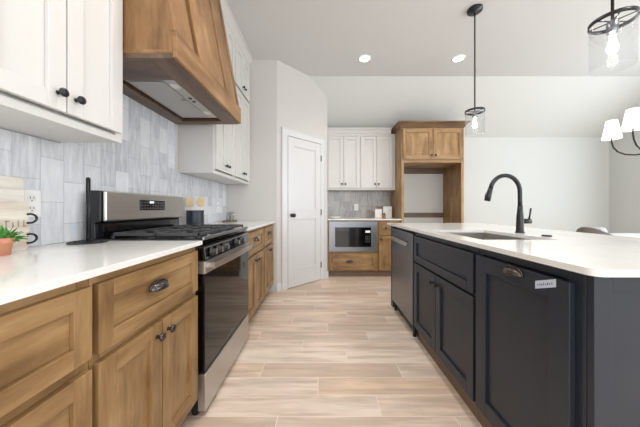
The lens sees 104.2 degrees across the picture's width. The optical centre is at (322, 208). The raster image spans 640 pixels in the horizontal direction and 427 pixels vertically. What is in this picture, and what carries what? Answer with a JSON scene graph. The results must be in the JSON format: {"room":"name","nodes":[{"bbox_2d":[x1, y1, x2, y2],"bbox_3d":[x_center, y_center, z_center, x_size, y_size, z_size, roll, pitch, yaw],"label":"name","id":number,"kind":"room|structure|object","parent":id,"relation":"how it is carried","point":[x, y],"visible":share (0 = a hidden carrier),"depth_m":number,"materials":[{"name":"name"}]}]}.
{"room":"kitchen","nodes":[
{"label":"kitchen","id":0,"kind":"room"},
{"bbox_2d":[0,124,197,246],"bbox_3d":[-1.325,-0.448,0.300,0.150,3.050,8.600,0,0,0],"label":"wall","id":1,"kind":"structure","parent":0,"point":[177,125],"depth_m":2.15,"materials":[{"name":"beige paint"}]},
{"bbox_2d":[24,189,40,216],"bbox_3d":[-1.238,-0.021,1.058,0.008,0.116,0.072,0,0,0],"label":"wall outlet","id":2,"kind":"object","parent":1,"relation":"attached to","point":[32,197],"visible":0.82,"depth_m":1.06,"materials":[{"name":"white plastic"}]},
{"bbox_2d":[27,195,35,201],"bbox_3d":[-1.235,-0.043,1.058,0.002,0.033,0.033,0,0,0],"label":"receptacle","id":3,"kind":"object","parent":2,"relation":"attached to","point":[30,198],"depth_m":1.06,"materials":[{"name":"white plastic"}]},
{"bbox_2d":[29,205,35,212],"bbox_3d":[-1.235,0.001,1.058,0.002,0.033,0.033,0,0,0],"label":"receptacle","id":4,"kind":"object","parent":2,"relation":"attached to","point":[32,208],"depth_m":1.06,"materials":[{"name":"white plastic"}]},
{"bbox_2d":[0,0,122,142],"bbox_3d":[-1.075,-1.081,0.895,0.347,1.545,0.570,0,0,0],"label":"upper cabinet","id":5,"kind":"object","parent":1,"relation":"attached to","point":[61,61],"visible":1,"depth_m":0.91,"materials":[{"name":"white paint"}]},
{"bbox_2d":[0,94,225,246],"bbox_3d":[-1.246,-0.345,1.308,0.008,1.015,3.815,0,0,0],"label":"backsplash","id":6,"kind":"structure","parent":1,"relation":"attached to","point":[144,162],"depth_m":1.38,"materials":[{"name":"grey tile"}]},
{"bbox_2d":[123,0,240,123],"bbox_3d":[-0.971,-1.316,1.649,0.556,1.204,0.938,0,0,0],"label":"range hood","id":7,"kind":"object","parent":1,"relation":"attached to","point":[177,64],"visible":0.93,"depth_m":1.45,"materials":[{"name":"brown wood"}]},
{"bbox_2d":[179,15,234,179],"bbox_3d":[-1.075,-1.081,2.412,0.347,1.545,0.494,0,0,0],"label":"upper cabinet","id":8,"kind":"object","parent":1,"relation":"attached to","point":[206,151],"visible":0.44,"depth_m":2.17,"materials":[{"name":"white paint"}]},
{"bbox_2d":[206,37,249,184],"bbox_3d":[-1.075,-1.081,2.938,0.347,1.545,0.555,0,0,0],"label":"upper cabinet","id":9,"kind":"object","parent":1,"relation":"attached to","point":[242,69],"visible":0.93,"depth_m":2.90,"materials":[{"name":"white paint"}]},
{"bbox_2d":[220,0,253,64],"bbox_3d":[-1.065,-1.887,2.690,0.350,0.069,1.050,0,0,0],"label":"crown molding","id":10,"kind":"structure","parent":9,"relation":"attached to","point":[226,11],"depth_m":2.64,"materials":[{"name":"white paint"}]},
{"bbox_2d":[226,60,326,291],"bbox_3d":[-0.587,-0.438,3.860,1.327,3.030,1.280,0,0,0],"label":"wall","id":11,"kind":"structure","parent":0,"point":[281,95],"depth_m":3.22,"materials":[{"name":"beige paint"}]},
{"bbox_2d":[276,271,327,291],"bbox_3d":[-0.252,1.027,3.548,0.961,0.100,0.014,0,0,-45],"label":"baseboard","id":12,"kind":"structure","parent":11,"relation":"attached to","point":[278,286],"depth_m":3.24,"materials":[{"name":"white paint"}]},
{"bbox_2d":[281,127,324,290],"bbox_3d":[-0.248,0.004,3.543,0.806,2.146,0.026,0,0,-45],"label":"trim","id":13,"kind":"structure","parent":11,"relation":"attached to","point":[285,132],"depth_m":3.30,"materials":[{"name":"white paint"}]},
{"bbox_2d":[288,136,321,287],"bbox_3d":[-0.222,0.051,3.525,0.622,2.028,0.089,0,0,-45],"label":"door","id":14,"kind":"structure","parent":11,"relation":"in","point":[304,157],"depth_m":3.52,"materials":[{"name":"white paint"}]},
{"bbox_2d":[181,268,481,426],"bbox_3d":[1.975,1.127,0.300,6.750,0.100,8.600,0,0,0],"label":"floor","id":15,"kind":"structure","parent":0,"point":[332,351],"depth_m":1.66,"materials":[{"name":"brown wood"}]},
{"bbox_2d":[0,279,91,426],"bbox_3d":[-0.921,0.630,0.380,0.648,0.893,0.610,0,0,0],"label":"base cabinet","id":16,"kind":"object","parent":15,"relation":"on","point":[46,337],"visible":0.89,"depth_m":0.57,"materials":[{"name":"brown wood"}]},
{"bbox_2d":[0,241,202,304],"bbox_3d":[-0.929,0.173,0.383,0.640,0.020,1.766,0,0,0],"label":"countertop","id":17,"kind":"structure","parent":16,"relation":"on","point":[34,270],"depth_m":0.77,"materials":[{"name":"white stone"}]},
{"bbox_2d":[0,175,23,189],"bbox_3d":[-1.232,0.018,0.861,0.018,0.289,0.322,0,0,0],"label":"cutting board","id":18,"kind":"object","parent":17,"relation":"on","point":[7,182],"visible":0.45,"depth_m":0.98,"materials":[{"name":"brown wood"}]},
{"bbox_2d":[0,188,24,201],"bbox_3d":[-1.213,0.043,0.834,0.018,0.239,0.348,0,0,0],"label":"cutting board","id":19,"kind":"object","parent":17,"relation":"on","point":[7,195],"visible":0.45,"depth_m":0.97,"materials":[{"name":"brown wood"}]},
{"bbox_2d":[0,225,28,255],"bbox_3d":[-1.122,0.109,0.859,0.111,0.107,0.126,0,0,0],"label":"potted plant","id":20,"kind":"object","parent":17,"relation":"on","point":[7,238],"visible":1,"depth_m":0.86,"materials":[{"name":"green plant"}]},
{"bbox_2d":[0,201,37,250],"bbox_3d":[-1.185,0.068,0.883,0.031,0.189,0.286,0,0,0],"label":"book","id":21,"kind":"object","parent":17,"relation":"on","point":[17,214],"visible":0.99,"depth_m":0.96,"materials":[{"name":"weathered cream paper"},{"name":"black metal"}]},
{"bbox_2d":[66,177,107,244],"bbox_3d":[-1.110,0.007,1.178,0.146,0.311,0.146,0,0,0],"label":"towel stand","id":22,"kind":"object","parent":17,"relation":"on","point":[88,240],"visible":1,"depth_m":1.18,"materials":[{"name":"black metal"}]},
{"bbox_2d":[88,247,197,426],"bbox_3d":[-0.920,0.630,0.976,0.649,0.893,0.578,0,0,0],"label":"base cabinet","id":23,"kind":"object","parent":15,"relation":"on","point":[143,364],"visible":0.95,"depth_m":0.90,"materials":[{"name":"brown wood"}]},
{"bbox_2d":[91,190,251,415],"bbox_3d":[-0.893,0.492,1.647,0.688,1.170,0.750,0,0,0],"label":"gas range","id":24,"kind":"object","parent":15,"relation":"on","point":[222,292],"visible":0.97,"depth_m":1.45,"materials":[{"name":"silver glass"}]},
{"bbox_2d":[101,226,247,242],"bbox_3d":[-0.876,0.164,1.647,0.542,0.037,0.750,0,0,0],"label":"cooktop","id":25,"kind":"object","parent":24,"relation":"in","point":[210,234],"depth_m":1.40,"materials":[{"name":"black metal"}]},
{"bbox_2d":[244,227,263,321],"bbox_3d":[-0.920,0.630,2.350,0.649,0.893,0.645,0,0,0],"label":"base cabinet","id":26,"kind":"object","parent":15,"relation":"on","point":[256,236],"visible":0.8,"depth_m":2.32,"materials":[{"name":"brown wood"}]},
{"bbox_2d":[208,221,274,230],"bbox_3d":[-0.929,0.173,2.622,0.640,0.020,1.187,0,0,0],"label":"countertop","id":27,"kind":"structure","parent":26,"relation":"on","point":[251,225],"depth_m":2.71,"materials":[{"name":"white stone"}]},
{"bbox_2d":[186,210,203,223],"bbox_3d":[-1.130,0.089,2.210,0.142,0.147,0.142,0,0,0],"label":"utensil crock","id":28,"kind":"object","parent":27,"relation":"on","point":[192,216],"visible":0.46,"depth_m":2.15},
{"bbox_2d":[185,197,193,209],"bbox_3d":[-1.180,0.015,2.208,0.052,0.238,0.045,0,0,0],"label":"wooden spoon","id":29,"kind":"object","parent":28,"relation":"in","point":[189,201],"visible":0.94,"depth_m":2.21,"materials":[{"name":"brown wood"}]},
{"bbox_2d":[197,197,204,209],"bbox_3d":[-1.083,0.015,2.216,0.066,0.238,0.018,0,0,-26],"label":"wooden spoon","id":30,"kind":"object","parent":28,"relation":"in","point":[200,201],"visible":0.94,"depth_m":2.22,"materials":[{"name":"brown wood"}]},
{"bbox_2d":[257,224,273,308],"bbox_3d":[-0.920,0.630,2.941,0.649,0.893,0.535,0,0,0],"label":"base cabinet","id":31,"kind":"object","parent":15,"relation":"on","point":[268,248],"visible":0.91,"depth_m":2.88,"materials":[{"name":"brown wood"}]},
{"bbox_2d":[327,220,377,275],"bbox_3d":[0.475,0.630,4.176,0.786,0.893,0.638,0,0,0],"label":"base cabinet","id":32,"kind":"object","parent":15,"relation":"on","point":[338,263],"visible":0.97,"depth_m":3.90,"materials":[{"name":"brown wood"}]},
{"bbox_2d":[329,221,376,251],"bbox_3d":[0.477,0.436,4.112,0.750,0.471,0.485,0,0,0],"label":"microwave","id":33,"kind":"object","parent":32,"relation":"in","point":[344,236],"visible":0.99,"depth_m":3.88,"materials":[{"name":"silver metal"}]},
{"bbox_2d":[327,218,400,219],"bbox_3d":[0.653,0.173,4.184,1.148,0.020,0.629,0,0,0],"label":"countertop","id":34,"kind":"structure","parent":32,"relation":"on","point":[327,218],"depth_m":3.87,"materials":[{"name":"white stone"}]},
{"bbox_2d":[366,206,381,217],"bbox_3d":[0.900,0.063,4.350,0.266,0.200,0.086,0,0,0],"label":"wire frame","id":35,"kind":"object","parent":34,"relation":"on","point":[367,206],"visible":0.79,"depth_m":4.31,"materials":[{"name":"grey metal"}]},
{"bbox_2d":[375,209,381,217],"bbox_3d":[0.945,0.085,4.224,0.120,0.155,0.052,0,0,0],"label":"greeting card","id":36,"kind":"object","parent":34,"relation":"on","point":[378,212],"visible":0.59,"depth_m":4.20,"materials":[{"name":"white paper"}]},
{"bbox_2d":[383,206,391,217],"bbox_3d":[1.115,0.063,4.285,0.150,0.200,0.030,0,0,0],"label":"cookbook","id":37,"kind":"object","parent":34,"relation":"on","point":[386,209],"visible":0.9,"depth_m":4.27,"materials":[{"name":"white paper"}]},
{"bbox_2d":[377,220,400,275],"bbox_3d":[1.048,0.630,4.176,0.357,0.893,0.639,0,0,0],"label":"base cabinet","id":38,"kind":"object","parent":15,"relation":"on","point":[384,230],"visible":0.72,"depth_m":3.90,"materials":[{"name":"brown wood"}]},
{"bbox_2d":[391,227,417,336],"bbox_3d":[0.992,0.634,2.366,0.546,0.885,0.600,0,0,0],"label":"dishwasher","id":39,"kind":"object","parent":15,"relation":"on","point":[403,261],"visible":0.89,"depth_m":2.29,"materials":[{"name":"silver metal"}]},
{"bbox_2d":[390,121,469,222],"bbox_3d":[1.712,-0.133,4.152,1.098,2.419,0.694,0,0,0],"label":"refrigerator surround","id":40,"kind":"object","parent":15,"relation":"on","point":[421,147],"visible":0.86,"depth_m":3.87,"materials":[{"name":"brown wood"}]},
{"bbox_2d":[414,232,483,426],"bbox_3d":[0.991,0.630,1.635,0.549,0.893,0.830,0,0,0],"label":"base cabinet","id":41,"kind":"object","parent":15,"relation":"on","point":[444,275],"visible":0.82,"depth_m":1.50,"materials":[{"name":"grey paint"}]},
{"bbox_2d":[391,226,639,426],"bbox_3d":[1.131,0.630,1.745,0.738,0.893,2.090,0,0,0],"label":"kitchen island","id":42,"kind":"object","parent":15,"relation":"on","point":[610,306],"visible":0.28,"depth_m":0.71,"materials":[{"name":"grey paint"}]},
{"bbox_2d":[387,223,639,276],"bbox_3d":[1.246,0.173,1.741,1.039,0.020,2.158,0,0,0],"label":"island countertop","id":43,"kind":"structure","parent":42,"relation":"on","point":[597,255],"depth_m":1.10,"materials":[{"name":"white stone"}]},
{"bbox_2d":[430,232,531,251],"bbox_3d":[1.035,0.285,1.600,0.420,0.204,0.620,0,0,0],"label":"sink","id":44,"kind":"object","parent":43,"relation":"in","point":[478,235],"visible":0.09,"depth_m":1.87,"materials":[{"name":"silver metal"}]},
{"bbox_2d":[484,174,531,232],"bbox_3d":[1.241,-0.036,1.670,0.311,0.397,0.054,0,0,0],"label":"faucet","id":45,"kind":"object","parent":43,"relation":"on","point":[520,221],"visible":0.99,"depth_m":1.66,"materials":[{"name":"metal"}]},
{"bbox_2d":[476,248,580,426],"bbox_3d":[0.991,0.630,0.978,0.548,0.893,0.480,0,0,0],"label":"base cabinet","id":46,"kind":"object","parent":15,"relation":"on","point":[528,338],"visible":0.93,"depth_m":0.93,"materials":[{"name":"grey paint"}]},
{"bbox_2d":[535,279,555,288],"bbox_3d":[0.744,0.253,0.833,0.001,0.055,0.077,0,0,0],"label":"label","id":47,"kind":"object","parent":46,"relation":"attached to","point":[551,283],"visible":1,"depth_m":0.83,"materials":[{"name":"white paper"}]},
{"bbox_2d":[576,227,611,234],"bbox_3d":[2.950,0.635,2.620,0.381,0.886,0.419,0,0,0],"label":"dining chair","id":48,"kind":"object","parent":15,"relation":"on","point":[581,229],"visible":0.12,"depth_m":2.57,"materials":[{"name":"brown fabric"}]},
{"bbox_2d":[583,226,606,231],"bbox_3d":[2.867,0.390,2.620,0.124,0.401,0.240,0,0,0],"label":"throw pillow","id":49,"kind":"object","parent":48,"relation":"on","point":[599,228],"visible":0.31,"depth_m":2.54,"materials":[{"name":"white fabric"}]},
{"bbox_2d":[609,233,639,237],"bbox_3d":[4.000,0.697,2.750,1.100,0.760,0.900,0,0,0],"label":"dining table","id":50,"kind":"object","parent":15,"relation":"on","point":[637,235],"visible":0.04,"depth_m":3.04,"materials":[{"name":"white plastic"}]},
{"bbox_2d":[226,0,639,75],"bbox_3d":[1.975,-1.973,-0.190,6.750,0.100,7.620,0,0,0],"label":"ceiling","id":51,"kind":"structure","parent":0,"point":[311,37],"depth_m":2.78,"materials":[{"name":"paint"}]},
{"bbox_2d":[358,55,370,61],"bbox_3d":[0.540,-1.919,3.190,0.160,0.007,0.160,0,0,0],"label":"recessed light","id":52,"kind":"object","parent":51,"relation":"in","point":[364,58],"visible":1,"depth_m":3.18,"materials":[{"name":"white plastic"}]},
{"bbox_2d":[451,55,465,61],"bbox_3d":[1.742,-1.919,3.190,0.160,0.007,0.160,0,0,0],"label":"recessed light","id":53,"kind":"object","parent":51,"relation":"in","point":[458,58],"visible":1,"depth_m":3.18,"materials":[{"name":"white plastic"}]},
{"bbox_2d":[465,3,484,127],"bbox_3d":[1.468,-1.312,2.400,0.172,1.221,0.172,0,0,24],"label":"pendant light","id":54,"kind":"object","parent":51,"relation":"hanging from","point":[475,9],"visible":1,"depth_m":2.40,"materials":[{"name":"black metal"}]},
{"bbox_2d":[472,110,476,117],"bbox_3d":[1.468,-0.909,2.400,0.044,0.063,0.044,0,0,0],"label":"socket","id":55,"kind":"object","parent":54,"relation":"attached to","point":[474,113],"depth_m":2.39,"materials":[{"name":"silver metal"}]},
{"bbox_2d":[587,0,639,53],"bbox_3d":[1.450,-1.312,1.245,0.172,1.221,0.172,0,0,24],"label":"pendant light","id":56,"kind":"object","parent":51,"relation":"hanging from","point":[612,26],"visible":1,"depth_m":1.24,"materials":[{"name":"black metal"}]},
{"bbox_2d":[606,19,618,35],"bbox_3d":[1.450,-0.909,1.245,0.044,0.063,0.044,0,0,0],"label":"socket","id":57,"kind":"object","parent":56,"relation":"attached to","point":[612,26],"depth_m":1.23,"materials":[{"name":"silver metal"}]},
{"bbox_2d":[601,107,639,155],"bbox_3d":[2.458,-1.150,1.820,0.551,1.544,0.553,0,0,0],"label":"chandelier","id":58,"kind":"object","parent":51,"relation":"hanging from","point":[612,131],"visible":1,"depth_m":1.85,"materials":[{"name":"fabric"}]},
{"bbox_2d":[327,137,608,232],"bbox_3d":[2.040,-0.128,4.550,6.580,2.410,0.100,0,0,0],"label":"wall","id":59,"kind":"structure","parent":0,"point":[564,181],"depth_m":4.50,"materials":[{"name":"paint"}]},
{"bbox_2d":[327,134,359,190],"bbox_3d":[0.358,-0.785,4.325,0.553,0.946,0.348,0,0,0],"label":"upper cabinet","id":60,"kind":"object","parent":59,"relation":"attached to","point":[343,150],"visible":1,"depth_m":4.19,"materials":[{"name":"white paint"}]},
{"bbox_2d":[327,128,391,133],"bbox_3d":[0.617,-1.303,4.240,1.070,0.090,0.180,0,0,0],"label":"crown molding","id":61,"kind":"structure","parent":60,"relation":"attached to","point":[329,130],"depth_m":4.17,"materials":[{"name":"white paint"}]},
{"bbox_2d":[327,191,389,216],"bbox_3d":[0.653,-0.075,4.496,1.146,0.474,0.008,0,0,0],"label":"backsplash","id":62,"kind":"structure","parent":59,"relation":"attached to","point":[339,203],"depth_m":4.49,"materials":[{"name":"grey tile"}]},
{"bbox_2d":[359,134,394,190],"bbox_3d":[0.930,-0.785,4.325,0.591,0.946,0.348,0,0,0],"label":"upper cabinet","id":63,"kind":"object","parent":59,"relation":"attached to","point":[377,151],"visible":1,"depth_m":4.19,"materials":[{"name":"white paint"}]},
{"bbox_2d":[310,76,639,136],"bbox_3d":[1.975,-1.581,4.160,6.750,0.885,1.080,0,0,0],"label":"ceiling","id":64,"kind":"structure","parent":0,"point":[515,106],"depth_m":3.92,"materials":[{"name":"paint"}]},
{"bbox_2d":[609,127,639,232],"bbox_3d":[5.255,-0.433,0.250,0.150,3.020,8.500,0,0,0],"label":"wall","id":65,"kind":"structure","parent":0,"point":[624,170],"depth_m":4.27,"materials":[{"name":"paint"}]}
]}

